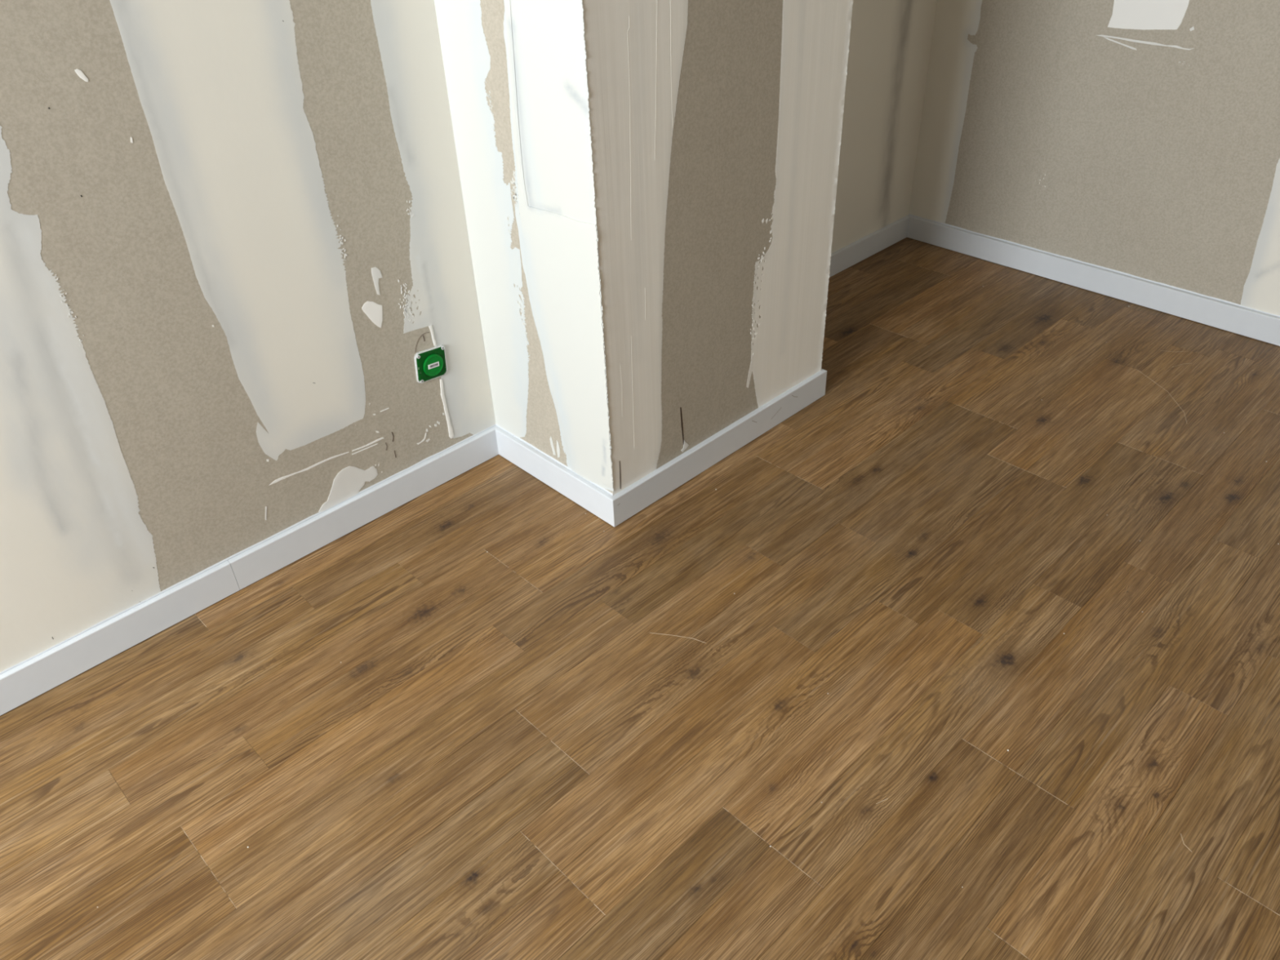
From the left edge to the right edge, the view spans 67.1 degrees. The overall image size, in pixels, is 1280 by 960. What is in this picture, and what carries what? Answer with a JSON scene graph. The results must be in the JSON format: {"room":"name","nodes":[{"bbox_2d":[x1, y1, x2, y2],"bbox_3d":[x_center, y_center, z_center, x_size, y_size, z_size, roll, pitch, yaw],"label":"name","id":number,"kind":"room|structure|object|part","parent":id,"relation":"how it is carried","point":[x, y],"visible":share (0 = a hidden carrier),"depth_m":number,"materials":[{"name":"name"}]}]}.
{"room":"room under renovation","nodes":[
{"label":"room under renovation","id":0,"kind":"room"},
{"bbox_2d":[0,0,937,672],"bbox_3d":[-1.011,-0.725,1.182,5.370,2.550,0.117,-31,45,-33],"label":"wall","id":1,"kind":"structure","parent":0,"point":[233,233],"depth_m":1.70,"materials":[{"name":"paint"}]},
{"bbox_2d":[0,424,498,715],"bbox_3d":[-1.554,0.636,1.358,3.412,0.078,0.012,-31,45,-33],"label":"baseboard","id":2,"kind":"structure","parent":1,"relation":"attached to","point":[21,682],"depth_m":1.92,"materials":[{"name":"white paint"}]},
{"bbox_2d":[413,345,447,382],"bbox_3d":[-0.446,-0.247,2.068,0.079,0.076,0.013,-31,45,-33],"label":"junction box","id":3,"kind":"object","parent":1,"relation":"attached to","point":[430,364],"visible":1,"depth_m":2.06,"materials":[{"name":"plastic"}]},
{"bbox_3d":[-0.442,-0.246,2.067,0.050,0.050,0.005,-27,42,-37],"label":"knob","id":4,"kind":"part","parent":3,"relation":"part of","materials":[{"name":"green plastic"}]},
{"bbox_2d":[829,214,909,277],"bbox_3d":[0.539,-0.638,2.988,1.043,0.072,0.012,-31,45,-33],"label":"baseboard","id":5,"kind":"structure","parent":1,"relation":"attached to","point":[873,243],"depth_m":3.14,"materials":[{"name":"white paint"}]},
{"bbox_2d":[0,237,1279,959],"bbox_3d":[0.432,1.092,0.734,5.370,0.060,4.132,-31,45,-33],"label":"floor","id":6,"kind":"structure","parent":0,"point":[573,737],"depth_m":1.67,"materials":[{"name":"brown"}]},
{"bbox_2d":[434,0,853,495],"bbox_3d":[0.001,-1.142,1.694,0.722,2.550,0.462,-31,45,-33],"label":"wall pillar","id":7,"kind":"structure","parent":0,"point":[649,187],"depth_m":1.87,"materials":[{"name":"paint"}]},
{"bbox_2d":[495,368,826,527],"bbox_3d":[0.058,-0.176,2.378,0.740,0.078,0.433,-31,45,-33],"label":"baseboard","id":8,"kind":"structure","parent":7,"relation":"attached to","point":[615,509],"depth_m":2.19,"materials":[{"name":"white paint"}]},
{"bbox_2d":[908,0,1279,315],"bbox_3d":[2.273,-1.058,1.444,0.101,2.550,3.927,-31,45,-33],"label":"wall","id":9,"kind":"structure","parent":0,"point":[1139,138],"depth_m":2.68,"materials":[{"name":"paint"}]},
{"bbox_2d":[906,213,1279,346],"bbox_3d":[2.275,-0.077,2.110,0.012,0.078,3.927,-31,45,-33],"label":"baseboard","id":10,"kind":"structure","parent":9,"relation":"attached to","point":[1237,318],"depth_m":2.86,"materials":[{"name":"white paint"}]}
]}

